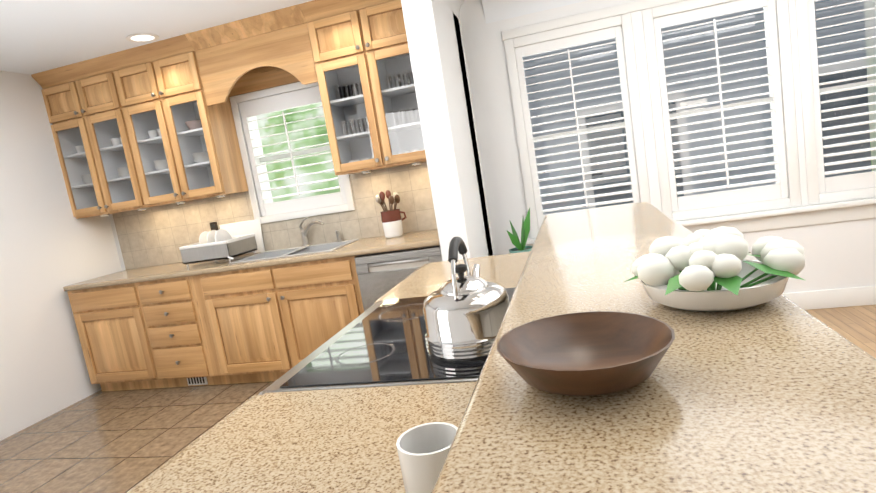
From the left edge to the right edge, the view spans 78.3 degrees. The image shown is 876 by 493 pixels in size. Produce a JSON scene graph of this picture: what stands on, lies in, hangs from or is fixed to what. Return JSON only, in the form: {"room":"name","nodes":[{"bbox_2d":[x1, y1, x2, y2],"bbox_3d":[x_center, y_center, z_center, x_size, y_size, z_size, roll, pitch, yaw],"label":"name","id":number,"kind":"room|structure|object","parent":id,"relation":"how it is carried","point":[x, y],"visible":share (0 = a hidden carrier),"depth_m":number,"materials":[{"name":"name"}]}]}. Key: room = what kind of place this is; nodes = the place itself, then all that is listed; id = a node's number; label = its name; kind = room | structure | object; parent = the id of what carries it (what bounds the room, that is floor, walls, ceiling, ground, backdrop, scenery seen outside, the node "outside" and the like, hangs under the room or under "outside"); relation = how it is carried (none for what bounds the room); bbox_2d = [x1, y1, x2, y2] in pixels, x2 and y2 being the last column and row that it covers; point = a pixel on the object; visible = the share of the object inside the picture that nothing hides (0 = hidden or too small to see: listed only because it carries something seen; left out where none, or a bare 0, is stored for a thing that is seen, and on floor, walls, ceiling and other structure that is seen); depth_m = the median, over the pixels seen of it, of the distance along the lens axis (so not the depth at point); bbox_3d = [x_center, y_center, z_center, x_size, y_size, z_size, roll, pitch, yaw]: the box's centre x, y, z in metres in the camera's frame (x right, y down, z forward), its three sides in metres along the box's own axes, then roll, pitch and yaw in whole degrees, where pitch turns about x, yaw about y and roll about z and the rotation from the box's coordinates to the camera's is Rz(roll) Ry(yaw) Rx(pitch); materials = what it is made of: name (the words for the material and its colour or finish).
{"room":"kitchen","nodes":[
{"label":"kitchen","id":0,"kind":"room"},
{"bbox_2d":[0,70,121,440],"bbox_3d":[-3.584,0.302,2.324,0.200,2.570,5.130,-7,8,15],"label":"wall","id":1,"kind":"structure","parent":0,"point":[51,246],"depth_m":4.09,"materials":[{"name":"white paint"}]},
{"bbox_2d":[0,381,274,492],"bbox_3d":[-1.202,1.276,2.009,4.300,0.003,4.930,-7,8,15],"label":"floor","id":2,"kind":"structure","parent":0,"point":[120,441],"depth_m":3.44,"materials":[{"name":"brown tile"}]},
{"bbox_2d":[67,256,363,391],"bbox_3d":[-1.599,0.585,4.220,2.452,0.871,0.646,-7,8,15],"label":"base cabinet","id":3,"kind":"object","parent":2,"relation":"on","point":[267,324],"visible":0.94,"depth_m":3.94,"materials":[{"name":"brown wood"}]},
{"bbox_2d":[187,377,207,385],"bbox_3d":[-1.860,1.031,4.154,0.180,0.080,0.008,-7,8,15],"label":"air vent register","id":4,"kind":"object","parent":3,"relation":"attached to","point":[197,381],"visible":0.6,"depth_m":4.15,"materials":[{"name":"white plastic"}]},
{"bbox_2d":[63,217,439,290],"bbox_3d":[-1.385,0.058,4.082,3.057,0.426,0.632,-7,8,15],"label":"countertop","id":5,"kind":"structure","parent":3,"relation":"on","point":[308,252],"depth_m":3.94,"materials":[{"name":"stone"}]},
{"bbox_2d":[179,229,257,267],"bbox_3d":[-1.677,-0.008,4.145,0.447,0.249,0.382,-7,8,15],"label":"dish rack","id":6,"kind":"object","parent":5,"relation":"on","point":[213,245],"visible":1,"depth_m":4.02,"materials":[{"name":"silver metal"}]},
{"bbox_2d":[219,219,264,254],"bbox_3d":[-1.610,-0.068,4.420,0.380,0.270,0.033,-7,8,15],"label":"cutting board","id":7,"kind":"object","parent":5,"relation":"on","point":[244,228],"visible":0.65,"depth_m":4.39,"materials":[{"name":"white plastic"}]},
{"bbox_2d":[375,190,406,237],"bbox_3d":[-0.331,-0.241,3.921,0.202,0.343,0.178,-7,8,15],"label":"utensil crock","id":8,"kind":"object","parent":5,"relation":"on","point":[391,220],"visible":1,"depth_m":3.88,"materials":[{"name":"white ceramic"}]},
{"bbox_2d":[258,287,515,394],"bbox_3d":[0.005,0.674,1.553,0.716,0.918,0.748,-7,8,15],"label":"range","id":9,"kind":"object","parent":2,"relation":"on","point":[380,344],"visible":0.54,"depth_m":1.29,"materials":[{"name":"black glass"}]},
{"bbox_2d":[423,237,509,360],"bbox_3d":[0.070,0.097,1.291,0.212,0.260,0.300,-7,8,15],"label":"kettle","id":10,"kind":"object","parent":9,"relation":"on","point":[463,316],"visible":0.81,"depth_m":1.18,"materials":[{"name":"silver metal"}]},
{"bbox_2d":[354,245,441,311],"bbox_3d":[-0.133,0.408,3.820,0.593,0.864,0.600,-7,8,15],"label":"dishwasher","id":11,"kind":"object","parent":2,"relation":"on","point":[379,275],"visible":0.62,"depth_m":3.52,"materials":[{"name":"silver metal"}]},
{"bbox_3d":[0.063,0.697,0.934,1.010,1.026,3.276,-7,8,15],"label":"cabinet","id":12,"kind":"object","parent":2,"relation":"on","visible":0},
{"bbox_2d":[127,202,875,492],"bbox_3d":[0.028,0.244,0.874,1.039,0.194,3.300,-7,8,15],"label":"countertop","id":13,"kind":"structure","parent":12,"relation":"on","point":[777,395],"depth_m":0.62,"materials":[{"name":"stone"}]},
{"bbox_2d":[396,422,457,492],"bbox_3d":[-0.001,0.283,0.696,0.082,0.095,0.115,-7,8,15],"label":"cup","id":14,"kind":"object","parent":13,"relation":"on","point":[422,449],"visible":0.62,"depth_m":0.66,"materials":[{"name":"white ceramic"}]},
{"bbox_2d":[497,311,674,395],"bbox_3d":[0.171,0.130,0.629,0.200,0.050,0.200,-7,8,15],"label":"bowl","id":15,"kind":"object","parent":13,"relation":"on","point":[593,353],"visible":1,"depth_m":0.66,"materials":[{"name":"brown wood"}]},
{"bbox_2d":[624,226,804,311],"bbox_3d":[0.425,0.026,0.840,0.266,0.114,0.287,-7,8,15],"label":"flowers","id":16,"kind":"object","parent":13,"relation":"on","point":[704,270],"visible":1,"depth_m":0.78,"materials":[{"name":"white plant"}]},
{"bbox_3d":[0.642,0.457,3.726,0.317,0.562,0.337,-7,8,15],"label":"stool","id":17,"kind":"object","parent":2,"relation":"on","visible":0},
{"bbox_2d":[507,208,532,253],"bbox_3d":[0.567,-0.037,3.680,0.180,0.440,0.199,-7,8,15],"label":"potted plant","id":18,"kind":"object","parent":17,"relation":"on","point":[517,244],"visible":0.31,"depth_m":3.66,"materials":[{"name":"teal plant"}]},
{"bbox_2d":[0,0,312,74],"bbox_3d":[2.103,-1.756,0.756,12.400,0.100,5.550,-7,8,15],"label":"ceiling","id":19,"kind":"structure","parent":0,"point":[37,36],"depth_m":3.46,"materials":[{"name":"white paint"}]},
{"bbox_2d":[126,33,158,42],"bbox_3d":[-2.056,-1.451,3.747,0.210,0.008,0.210,-7,8,15],"label":"recessed light","id":20,"kind":"object","parent":19,"relation":"in","point":[142,37],"visible":0.94,"depth_m":3.74,"materials":[{"name":"white glass"}]},
{"bbox_2d":[109,13,492,270],"bbox_3d":[-1.372,-0.348,4.444,3.490,2.570,0.200,-7,8,15],"label":"wall","id":21,"kind":"structure","parent":0,"point":[477,166],"depth_m":4.00,"materials":[{"name":"white paint"}]},
{"bbox_2d":[31,63,131,218],"bbox_3d":[-2.854,-0.836,4.442,0.430,1.149,0.340,-7,8,15],"label":"upper cabinet","id":22,"kind":"object","parent":21,"relation":"attached to","point":[62,91],"depth_m":4.26,"materials":[{"name":"brown wood"}]},
{"bbox_2d":[75,54,155,213],"bbox_3d":[-2.533,-0.875,4.355,0.495,1.149,0.340,-7,8,15],"label":"upper cabinet","id":23,"kind":"object","parent":21,"relation":"attached to","point":[102,84],"depth_m":4.18,"materials":[{"name":"brown wood"}]},
{"bbox_2d":[115,42,203,205],"bbox_3d":[-2.182,-0.918,4.259,0.495,1.149,0.340,-7,8,15],"label":"upper cabinet","id":24,"kind":"object","parent":21,"relation":"attached to","point":[155,130],"depth_m":4.09,"materials":[{"name":"brown wood"}]},
{"bbox_2d":[155,34,248,200],"bbox_3d":[-1.861,-0.957,4.172,0.430,1.149,0.340,-7,8,15],"label":"upper cabinet","id":25,"kind":"object","parent":21,"relation":"attached to","point":[209,149],"depth_m":4.06,"materials":[{"name":"brown wood"}]},
{"bbox_2d":[185,4,317,105],"bbox_3d":[-1.278,-1.352,3.926,0.906,0.494,0.396,-7,8,15],"label":"window valance","id":26,"kind":"object","parent":21,"relation":"attached to","point":[271,49],"visible":1,"depth_m":3.80,"materials":[{"name":"brown wood"}]},
{"bbox_2d":[112,161,436,269],"bbox_3d":[-1.345,-0.220,4.351,3.060,0.504,0.008,-7,8,15],"label":"backsplash","id":27,"kind":"structure","parent":21,"relation":"attached to","point":[155,236],"depth_m":4.36,"materials":[{"name":"tile"}]},
{"bbox_2d":[210,222,217,230],"bbox_3d":[-1.862,-0.145,4.485,0.072,0.118,0.008,-7,8,15],"label":"outlet","id":28,"kind":"object","parent":27,"relation":"attached to","point":[213,225],"visible":0.5,"depth_m":4.48,"materials":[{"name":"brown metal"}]},
{"bbox_2d":[229,82,355,223],"bbox_3d":[-1.119,-0.745,4.286,0.880,1.020,0.224,-7,8,15],"label":"window","id":29,"kind":"structure","parent":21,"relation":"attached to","point":[329,203],"depth_m":4.25,"materials":[{"name":"white wood"}]},
{"bbox_2d":[299,0,426,175],"bbox_3d":[-0.423,-1.123,3.754,0.765,1.163,0.396,-7,8,15],"label":"upper cabinet","id":30,"kind":"object","parent":21,"relation":"attached to","point":[362,60],"visible":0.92,"depth_m":3.67,"materials":[{"name":"brown wood"}]},
{"bbox_2d":[782,285,875,309],"bbox_3d":[2.093,0.428,3.835,3.255,0.130,0.015,-7,8,15],"label":"baseboard","id":31,"kind":"structure","parent":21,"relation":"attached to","point":[840,297],"depth_m":3.65,"materials":[{"name":"white"}]},
{"bbox_2d":[401,0,493,260],"bbox_3d":[0.229,-0.499,3.680,0.370,2.570,0.884,-7,8,15],"label":"pillar","id":32,"kind":"structure","parent":0,"point":[432,41],"depth_m":3.31,"materials":[{"name":"white paint"}]},
{"bbox_2d":[482,0,586,23],"bbox_3d":[1.200,-1.476,1.031,3.100,0.240,5.150,-7,8,15],"label":"ceiling","id":33,"kind":"structure","parent":0,"point":[496,10],"depth_m":3.83,"materials":[{"name":"white paint"}]},
{"bbox_2d":[459,0,875,292],"bbox_3d":[2.026,-0.796,3.746,3.490,2.570,0.200,-7,8,15],"label":"wall","id":34,"kind":"structure","parent":0,"point":[840,254],"depth_m":3.93,"materials":[{"name":"white paint"}]},
{"bbox_2d":[501,0,875,245],"bbox_3d":[1.895,-0.895,3.616,2.800,1.660,0.074,-7,8,15],"label":"window","id":35,"kind":"structure","parent":34,"relation":"in","point":[804,213],"depth_m":3.67,"materials":[{"name":"white wood"}]},
{"bbox_2d":[504,13,650,238],"bbox_3d":[1.031,-0.841,3.963,0.870,1.460,0.224,-7,8,15],"label":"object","id":36,"kind":"object","parent":35,"relation":"attached to","point":[569,36],"visible":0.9,"depth_m":3.88,"materials":[{"name":"white wood"}]},
{"bbox_2d":[642,0,800,220],"bbox_3d":[1.931,-0.951,3.718,0.870,1.460,0.224,-7,8,15],"label":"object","id":37,"kind":"object","parent":35,"relation":"attached to","point":[778,195],"visible":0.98,"depth_m":3.65,"materials":[{"name":"white wood"}]},
{"bbox_2d":[795,0,875,204],"bbox_3d":[2.804,-1.058,3.482,0.870,1.460,0.224,-7,8,15],"label":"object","id":38,"kind":"object","parent":35,"relation":"attached to","point":[821,189],"visible":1,"depth_m":3.51,"materials":[{"name":"white wood"}]},
{"bbox_2d":[806,305,875,358],"bbox_3d":[1.896,0.912,1.286,11.100,0.060,5.550,-7,8,15],"label":"floor","id":39,"kind":"structure","parent":0,"point":[856,325],"depth_m":3.38,"materials":[{"name":"brown wood"}]},
{"label":"outside","id":40,"kind":"structure","parent":0,"visible":0},
{"bbox_2d":[256,102,339,201],"bbox_3d":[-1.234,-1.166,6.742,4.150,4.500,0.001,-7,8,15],"label":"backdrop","id":41,"kind":"structure","parent":40,"point":[309,141],"depth_m":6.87,"materials":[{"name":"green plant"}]},
{"bbox_2d":[523,0,875,214],"bbox_3d":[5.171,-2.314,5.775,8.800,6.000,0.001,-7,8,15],"label":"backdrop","id":42,"kind":"structure","parent":40,"point":[740,57],"depth_m":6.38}
]}

